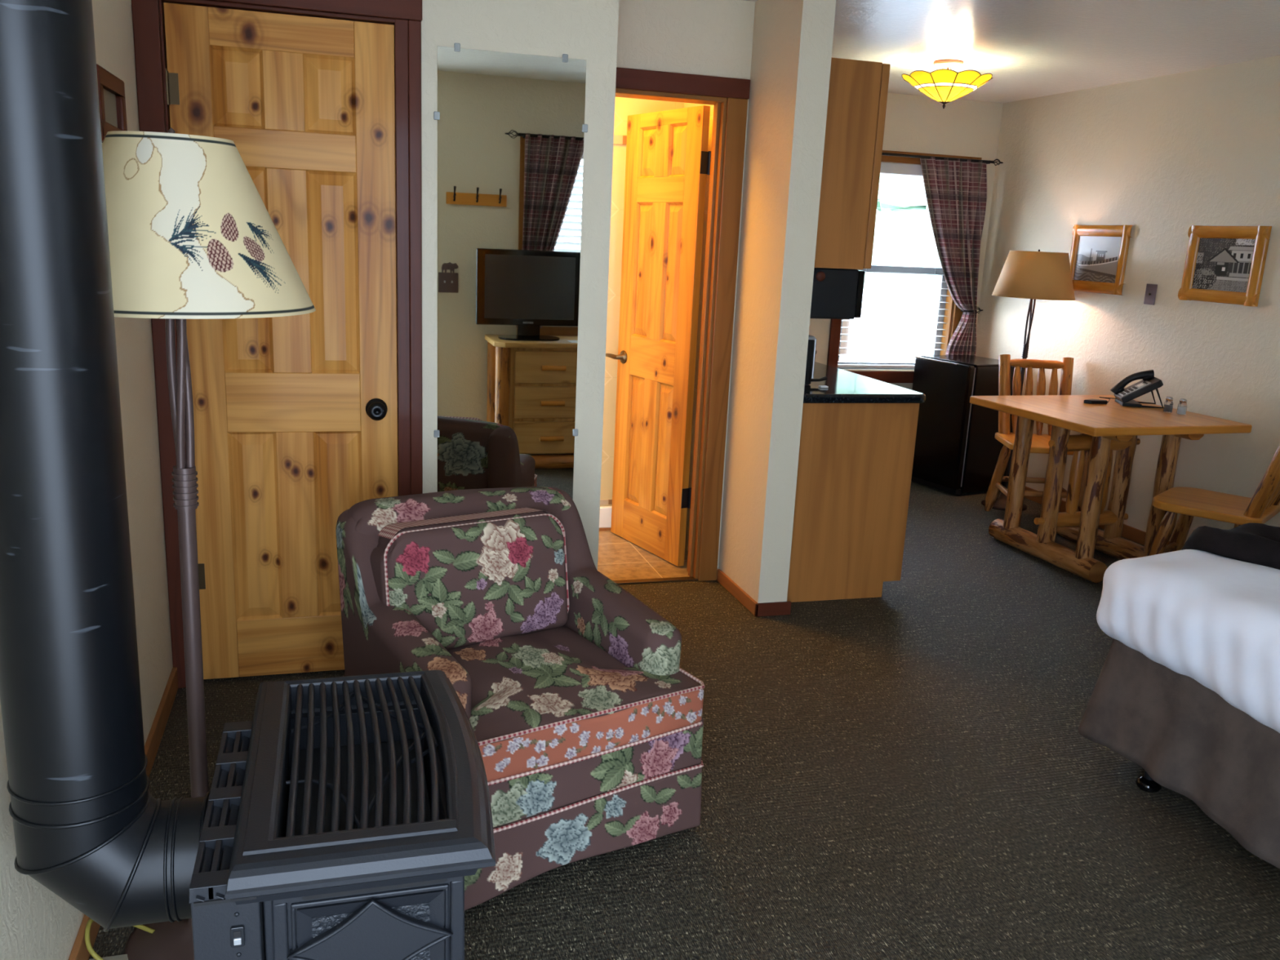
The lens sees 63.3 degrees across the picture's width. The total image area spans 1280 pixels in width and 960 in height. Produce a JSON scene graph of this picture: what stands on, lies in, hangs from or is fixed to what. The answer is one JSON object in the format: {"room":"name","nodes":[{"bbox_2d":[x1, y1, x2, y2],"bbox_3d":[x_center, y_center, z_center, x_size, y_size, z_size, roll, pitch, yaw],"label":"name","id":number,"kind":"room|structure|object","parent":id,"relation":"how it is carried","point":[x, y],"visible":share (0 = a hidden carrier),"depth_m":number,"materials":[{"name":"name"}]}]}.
{"room":"hotel room","nodes":[
{"label":"hotel room","id":0,"kind":"room"},
{"bbox_2d":[0,0,173,959],"bbox_3d":[-1.002,-0.083,1.382,0.120,2.375,3.530,-1,14,-16],"label":"wall","id":1,"kind":"structure","parent":0,"point":[36,923],"depth_m":2.73,"materials":[{"name":"beige paint"}]},
{"bbox_2d":[88,954,128,959],"bbox_3d":[-0.867,1.046,1.774,0.280,0.012,0.740,-1,14,-16],"label":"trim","id":2,"kind":"structure","parent":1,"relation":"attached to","point":[122,957],"depth_m":2.08,"materials":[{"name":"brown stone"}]},
{"bbox_2d":[96,63,127,142],"bbox_3d":[-1.260,-0.880,2.466,0.023,0.165,0.316,-1,14,-16],"label":"picture frame","id":3,"kind":"object","parent":1,"relation":"attached to","point":[111,89],"visible":0.47,"depth_m":2.48,"materials":[{"name":"brown wood"}]},
{"bbox_2d":[103,88,117,127],"bbox_3d":[-1.268,-0.881,2.466,0.007,0.085,0.230,-1,14,-16],"label":"picture","id":4,"kind":"object","parent":3,"relation":"attached to","point":[110,100],"depth_m":2.50,"materials":[{"name":"beige paper"}]},
{"bbox_2d":[68,666,177,959],"bbox_3d":[-1.004,1.022,1.712,0.014,0.075,3.390,-1,14,-16],"label":"baseboard","id":5,"kind":"structure","parent":1,"relation":"attached to","point":[79,951],"depth_m":2.85,"materials":[{"name":"brown wood"}]},
{"bbox_2d":[158,0,618,569],"bbox_3d":[-0.874,-0.598,3.587,1.378,2.375,0.750,-1,14,-16],"label":"wall","id":6,"kind":"structure","parent":0,"point":[580,29],"depth_m":3.25,"materials":[{"name":"beige paint"}]},
{"bbox_2d":[131,0,422,688],"bbox_3d":[-1.060,-0.375,3.174,0.780,2.115,0.022,-1,14,-16],"label":"trim","id":7,"kind":"structure","parent":6,"relation":"attached to","point":[145,13],"depth_m":3.10,"materials":[{"name":"brown wood"}]},
{"bbox_2d":[163,2,398,679],"bbox_3d":[-1.065,-0.344,3.190,0.641,2.026,0.097,-1,14,-16],"label":"door","id":8,"kind":"structure","parent":6,"relation":"in","point":[295,416],"depth_m":3.19,"materials":[{"name":"brown wood"}]},
{"bbox_2d":[158,0,410,496],"bbox_3d":[-1.057,-0.351,3.214,0.673,2.050,0.060,-1,14,-16],"label":"trim","id":9,"kind":"structure","parent":6,"relation":"attached to","point":[401,26],"depth_m":3.15,"materials":[{"name":"brown wood"}]},
{"bbox_2d":[433,43,587,499],"bbox_3d":[-0.419,-0.538,3.328,0.476,1.580,0.010,-1,14,-16],"label":"wall mirror","id":10,"kind":"object","parent":6,"relation":"attached to","point":[512,127],"visible":0.98,"depth_m":3.29,"materials":[{"name":"white mirror"}]},
{"bbox_2d":[615,66,750,581],"bbox_3d":[0.018,-0.577,4.308,0.736,2.085,0.137,-1,14,-16],"label":"door frame","id":11,"kind":"structure","parent":6,"relation":"attached to","point":[736,108],"depth_m":4.29,"materials":[{"name":"brown wood"}]},
{"bbox_2d":[600,97,684,506],"bbox_3d":[-0.515,-0.901,4.942,1.406,2.375,0.080,-1,14,-16],"label":"wall","id":12,"kind":"structure","parent":0,"point":[624,107],"depth_m":4.99,"materials":[{"name":"beige paint"}]},
{"bbox_2d":[599,527,611,531],"bbox_3d":[-0.505,0.253,5.172,1.306,0.014,0.035,-1,14,-16],"label":"baseboard","id":13,"kind":"structure","parent":12,"relation":"attached to","point":[606,528],"depth_m":5.25,"materials":[{"name":"brown wood"}]},
{"bbox_2d":[599,506,612,528],"bbox_3d":[-0.502,0.194,5.160,1.306,0.110,0.030,-1,14,-16],"label":"trim","id":14,"kind":"structure","parent":12,"relation":"attached to","point":[605,517],"depth_m":5.24,"materials":[{"name":"white wood"}]},
{"bbox_2d":[600,499,612,505],"bbox_3d":[-0.502,0.119,5.153,1.306,0.025,0.008,-1,14,-16],"label":"trim","id":15,"kind":"structure","parent":12,"relation":"attached to","point":[602,501],"depth_m":5.25,"materials":[{"name":"tile"}]},
{"bbox_2d":[613,134,626,144],"bbox_3d":[-0.423,-1.580,4.752,1.306,0.040,0.008,-1,14,-16],"label":"trim","id":16,"kind":"structure","parent":12,"relation":"attached to","point":[618,140],"depth_m":4.84,"materials":[{"name":"tile"}]},
{"bbox_2d":[88,480,1279,959],"bbox_3d":[0.815,0.742,3.623,4.825,0.106,6.320,-1,14,-16],"label":"floor","id":17,"kind":"structure","parent":0,"point":[908,772],"depth_m":2.82,"materials":[{"name":"carpet"}]},
{"bbox_2d":[102,127,315,959],"bbox_3d":[-0.850,0.172,1.990,0.464,1.614,0.464,-7,17,-36],"label":"floor lamp","id":18,"kind":"object","parent":17,"relation":"on","point":[192,235],"visible":0.84,"depth_m":1.74,"materials":[{"name":"beige fabric"}]},
{"bbox_2d":[188,670,495,959],"bbox_3d":[-0.496,0.748,1.803,0.434,0.613,0.640,-1,14,-16],"label":"gas stove","id":19,"kind":"object","parent":17,"relation":"on","point":[348,819],"visible":1,"depth_m":1.55,"materials":[{"name":"grey metal"}]},
{"bbox_2d":[0,0,209,932],"bbox_3d":[-0.775,-0.274,1.418,0.276,1.999,0.196,-1,14,-16],"label":"vent pipe","id":20,"kind":"object","parent":19,"relation":"attached to","point":[88,825],"visible":0.87,"depth_m":1.42,"materials":[{"name":"black metal"}]},
{"bbox_2d":[84,918,155,959],"bbox_3d":[-1.043,0.915,2.084,0.120,0.070,0.144,-1,14,-16],"label":"gas hose","id":21,"kind":"object","parent":19,"relation":"attached to","point":[87,941],"visible":0.62,"depth_m":2.05,"materials":[{"name":"yellow"}]},
{"bbox_2d":[335,486,705,910],"bbox_3d":[-0.325,0.464,2.665,0.693,0.756,0.783,-6,16,-34],"label":"armchair","id":22,"kind":"object","parent":17,"relation":"on","point":[584,715],"visible":0.79,"depth_m":2.56,"materials":[{"name":"fabric"}]},
{"bbox_2d":[369,511,568,649],"bbox_3d":[-0.435,0.262,2.723,0.520,0.332,0.188,-6,16,-34],"label":"cushion","id":23,"kind":"object","parent":22,"relation":"on","point":[474,580],"depth_m":2.65,"materials":[{"name":"fabric"}]},
{"bbox_2d":[447,625,703,782],"bbox_3d":[-0.281,0.504,2.605,0.675,0.138,0.610,-6,16,-34],"label":"seat cushion","id":24,"kind":"object","parent":22,"relation":"on","point":[545,700],"depth_m":2.46,"materials":[{"name":"fabric"}]},
{"bbox_2d":[612,576,697,584],"bbox_3d":[-0.054,0.442,4.502,0.640,0.008,0.040,-1,14,-16],"label":"trim","id":25,"kind":"structure","parent":17,"relation":"on","point":[688,578],"depth_m":4.53,"materials":[{"name":"brown wood"}]},
{"bbox_2d":[786,403,919,602],"bbox_3d":[0.573,-0.158,5.340,0.614,0.845,2.185,-1,14,-16],"label":"base cabinet","id":26,"kind":"object","parent":17,"relation":"on","point":[855,460],"visible":0.4,"depth_m":4.32,"materials":[{"name":"brown wood"}]},
{"bbox_2d":[803,361,925,403],"bbox_3d":[0.582,-0.592,5.254,0.609,0.038,2.286,-1,14,-16],"label":"countertop","id":27,"kind":"structure","parent":26,"relation":"on","point":[844,386],"depth_m":4.28,"materials":[{"name":"black stone"}]},
{"bbox_2d":[804,334,827,384],"bbox_3d":[0.651,-0.565,4.477,0.233,0.268,0.296,-1,14,-16],"label":"coffee maker","id":28,"kind":"object","parent":27,"relation":"on","point":[811,351],"visible":0.3,"depth_m":4.36,"materials":[{"name":"black plastic"}]},
{"bbox_2d":[818,385,828,387],"bbox_3d":[0.763,-0.388,4.325,0.035,0.007,0.025,-1,14,-16],"label":"packet","id":29,"kind":"object","parent":27,"relation":"on","point":[820,386],"visible":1,"depth_m":4.32,"materials":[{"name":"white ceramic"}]},
{"bbox_2d":[911,354,1021,495],"bbox_3d":[2.018,-0.354,6.536,0.458,0.808,0.464,-5,15,-29],"label":"mini fridge","id":30,"kind":"object","parent":17,"relation":"on","point":[957,451],"visible":0.76,"depth_m":6.35,"materials":[{"name":"black metal"}]},
{"bbox_2d":[981,249,1075,511],"bbox_3d":[2.215,-0.576,6.025,0.449,1.491,0.449,-1,14,-16],"label":"floor lamp","id":31,"kind":"object","parent":17,"relation":"on","point":[1024,274],"visible":0.88,"depth_m":5.74,"materials":[{"name":"beige fabric"}]},
{"bbox_2d":[984,354,1074,511],"bbox_3d":[2.230,-0.216,5.791,0.450,0.907,0.536,3,13,1],"label":"dining chair","id":32,"kind":"object","parent":17,"relation":"on","point":[1040,442],"visible":0.47,"depth_m":5.90,"materials":[{"name":"brown wood"}]},
{"bbox_2d":[969,395,1252,582],"bbox_3d":[2.214,0.027,5.084,0.893,0.752,0.885,-2,14,-19],"label":"dining table","id":33,"kind":"object","parent":17,"relation":"on","point":[1104,428],"visible":0.94,"depth_m":5.00,"materials":[{"name":"brown wood"}]},
{"bbox_2d":[1084,399,1107,404],"bbox_3d":[2.274,-0.393,5.195,0.127,0.018,0.053,0,13,-10],"label":"remote control","id":34,"kind":"object","parent":33,"relation":"on","point":[1086,401],"visible":1,"depth_m":5.17,"materials":[{"name":"black plastic"}]},
{"bbox_2d":[1099,396,1116,402],"bbox_3d":[2.376,-0.405,5.241,0.097,0.018,0.073,-1,14,-16],"label":"phone cord","id":35,"kind":"object","parent":33,"relation":"on","point":[1100,397],"visible":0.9,"depth_m":5.25,"materials":[{"name":"black plastic"}]},
{"bbox_2d":[1110,369,1163,408],"bbox_3d":[2.482,-0.460,5.177,0.230,0.176,0.184,5,14,11],"label":"telephone","id":36,"kind":"object","parent":33,"relation":"on","point":[1125,397],"visible":1,"depth_m":5.17,"materials":[{"name":"black plastic"}]},
{"bbox_2d":[1118,387,1124,393],"bbox_3d":[2.425,-0.455,5.256,0.049,0.041,0.048,5,14,11],"label":"button","id":37,"kind":"object","parent":36,"relation":"on","point":[1120,389],"depth_m":5.23,"materials":[{"name":"black plastic"}]},
{"bbox_2d":[1142,375,1151,380],"bbox_3d":[2.544,-0.516,5.216,0.049,0.041,0.048,5,14,11],"label":"display","id":38,"kind":"object","parent":36,"relation":"on","point":[1144,377],"depth_m":5.20,"materials":[{"name":"black plastic"}]},
{"bbox_2d":[1163,396,1173,413],"bbox_3d":[2.544,-0.363,5.001,0.042,0.075,0.036,-1,14,-16],"label":"shaker","id":39,"kind":"object","parent":33,"relation":"on","point":[1168,404],"visible":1,"depth_m":4.99,"materials":[{"name":"clear glass"}]},
{"bbox_2d":[1176,398,1186,414],"bbox_3d":[2.584,-0.350,4.952,0.042,0.075,0.036,-1,14,-16],"label":"shaker","id":40,"kind":"object","parent":33,"relation":"on","point":[1182,406],"visible":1,"depth_m":4.94,"materials":[{"name":"clear glass"}]},
{"bbox_2d":[1077,549,1279,868],"bbox_3d":[2.466,0.480,2.565,1.988,1.050,1.697,-1,14,-16],"label":"bed","id":41,"kind":"object","parent":17,"relation":"on","point":[1186,690],"visible":0.94,"depth_m":2.71,"materials":[{"name":"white fabric"}]},
{"bbox_2d":[1096,549,1279,733],"bbox_3d":[2.457,0.491,2.581,1.952,0.290,1.667,-1,14,-16],"label":"duvet","id":42,"kind":"object","parent":41,"relation":"on","point":[1204,625],"depth_m":2.72,"materials":[{"name":"white fabric"}]},
{"bbox_2d":[1180,522,1279,569],"bbox_3d":[2.272,0.447,2.518,0.970,0.390,1.680,-1,14,-16],"label":"throw blanket","id":43,"kind":"object","parent":41,"relation":"on","point":[1259,544],"visible":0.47,"depth_m":2.99,"materials":[{"name":"black fabric"}]},
{"bbox_2d":[1146,444,1279,555],"bbox_3d":[2.516,0.116,4.443,0.536,0.907,0.450,14,17,40],"label":"dining chair","id":44,"kind":"object","parent":17,"relation":"on","point":[1189,502],"visible":0.44,"depth_m":4.41,"materials":[{"name":"brown wood"}]},
{"bbox_2d":[616,0,755,573],"bbox_3d":[-0.023,-0.719,4.269,0.843,2.375,0.110,-1,14,-16],"label":"wall","id":45,"kind":"structure","parent":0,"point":[707,37],"depth_m":4.03,"materials":[{"name":"beige paint"}]},
{"bbox_2d":[605,105,711,566],"bbox_3d":[0.057,-0.643,4.758,0.094,1.985,0.673,-7,16,-35],"label":"door","id":46,"kind":"structure","parent":45,"relation":"attached to","point":[668,164],"depth_m":4.69,"materials":[{"name":"brown wood"}]},
{"bbox_2d":[684,0,835,616],"bbox_3d":[0.252,-0.885,5.027,0.138,2.375,2.392,-1,14,-16],"label":"wall","id":47,"kind":"structure","parent":0,"point":[792,47],"depth_m":4.02,"materials":[{"name":"beige paint"}]},
{"bbox_2d":[754,601,791,616],"bbox_3d":[0.536,0.519,4.186,0.154,0.055,0.012,-1,14,-16],"label":"baseboard","id":48,"kind":"object","parent":47,"relation":"attached to","point":[779,608],"visible":1,"depth_m":4.18,"materials":[{"name":"brown wood"}]},
{"bbox_2d":[813,57,890,269],"bbox_3d":[0.691,-1.329,4.461,0.407,0.793,0.763,-1,14,-16],"label":"upper cabinet","id":49,"kind":"object","parent":47,"relation":"attached to","point":[858,90],"visible":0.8,"depth_m":4.12,"materials":[{"name":"brown wood"}]},
{"bbox_2d":[809,267,865,319],"bbox_3d":[0.649,-0.842,4.564,0.361,0.202,0.735,-1,14,-16],"label":"microwave","id":50,"kind":"object","parent":49,"relation":"attached to","point":[837,293],"visible":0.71,"depth_m":4.25,"materials":[{"name":"black plastic"}]},
{"bbox_2d":[808,93,1003,390],"bbox_3d":[1.093,-1.205,6.543,2.338,2.375,0.120,-1,14,-16],"label":"wall","id":51,"kind":"structure","parent":0,"point":[913,123],"depth_m":6.49,"materials":[{"name":"beige paint"}]},
{"bbox_2d":[826,150,982,382],"bbox_3d":[1.658,-1.345,6.659,0.944,1.435,0.141,-1,14,-16],"label":"window","id":52,"kind":"structure","parent":51,"relation":"in","point":[898,223],"depth_m":6.73,"materials":[{"name":"grey"}]},
{"bbox_2d":[837,162,950,368],"bbox_3d":[1.658,-1.355,6.646,0.770,1.272,0.049,-1,14,-16],"label":"window blind","id":53,"kind":"object","parent":52,"relation":"attached to","point":[886,167],"visible":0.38,"depth_m":6.69,"materials":[{"name":"white plastic"}]},
{"bbox_2d":[881,152,1003,165],"bbox_3d":[1.818,-1.993,6.432,0.965,0.042,0.080,-1,14,-16],"label":"curtain rod","id":54,"kind":"object","parent":51,"relation":"attached to","point":[987,162],"visible":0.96,"depth_m":6.41,"materials":[{"name":"black metal"}]},
{"bbox_2d":[920,156,986,355],"bbox_3d":[1.960,-1.377,6.614,0.560,1.275,0.092,-1,14,-16],"label":"curtain","id":55,"kind":"object","parent":54,"relation":"hanging from","point":[956,191],"visible":0.97,"depth_m":6.57,"materials":[{"name":"fabric"}]},
{"bbox_2d":[960,306,982,313],"bbox_3d":[2.139,-1.099,6.735,0.112,0.050,0.146,15,18,42],"label":"tieback","id":56,"kind":"object","parent":51,"relation":"attached to","point":[979,308],"visible":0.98,"depth_m":6.70,"materials":[{"name":"black metal"}]},
{"bbox_2d":[743,0,1279,103],"bbox_3d":[0.927,-1.661,3.055,4.825,0.100,6.320,-1,14,-16],"label":"ceiling","id":57,"kind":"structure","parent":0,"point":[1031,49],"depth_m":4.48,"materials":[{"name":"beige paint"}]},
{"bbox_2d":[901,58,992,108],"bbox_3d":[1.530,-1.971,5.194,0.436,0.225,0.448,-1,14,-16],"label":"ceiling light","id":58,"kind":"object","parent":57,"relation":"attached to","point":[944,86],"visible":1,"depth_m":5.10,"materials":[{"name":"yellow glass"}]},
{"bbox_2d":[975,55,1279,543],"bbox_3d":[3.129,-0.508,3.996,0.120,2.375,6.320,-1,14,-16],"label":"wall","id":59,"kind":"structure","parent":0,"point":[1162,157],"depth_m":5.34,"materials":[{"name":"beige paint"}]},
{"bbox_2d":[1023,485,1169,545],"bbox_3d":[3.014,0.614,4.242,0.012,0.070,6.080,-1,14,-16],"label":"baseboard","id":60,"kind":"structure","parent":59,"relation":"attached to","point":[1133,534],"depth_m":5.58,"materials":[{"name":"brown wood"}]},
{"bbox_2d":[1069,224,1133,295],"bbox_3d":[2.528,-1.220,5.742,0.028,0.366,0.460,-1,14,-16],"label":"framed photo","id":61,"kind":"object","parent":59,"relation":"attached to","point":[1095,260],"visible":1,"depth_m":5.73},
{"bbox_2d":[1073,235,1121,283],"bbox_3d":[2.528,-1.224,5.760,0.001,0.262,0.345,-1,14,-16],"label":"print","id":62,"kind":"object","parent":61,"relation":"attached to","point":[1097,257],"depth_m":5.75},
{"bbox_2d":[1143,284,1157,305],"bbox_3d":[2.644,-0.963,5.389,0.014,0.105,0.074,-1,14,-16],"label":"wall plate","id":63,"kind":"object","parent":59,"relation":"attached to","point":[1151,289],"visible":1,"depth_m":5.39,"materials":[{"name":"grey metal"}]},
{"bbox_2d":[1177,225,1271,306],"bbox_3d":[2.767,-1.023,4.937,0.027,0.360,0.466,-1,14,-16],"label":"framed photo","id":64,"kind":"object","parent":59,"relation":"attached to","point":[1224,264],"visible":1,"depth_m":4.92},
{"bbox_2d":[1191,238,1255,292],"bbox_3d":[2.770,-1.025,4.941,0.001,0.257,0.343,-1,14,-16],"label":"print","id":65,"kind":"object","parent":64,"relation":"attached to","point":[1221,264],"depth_m":4.94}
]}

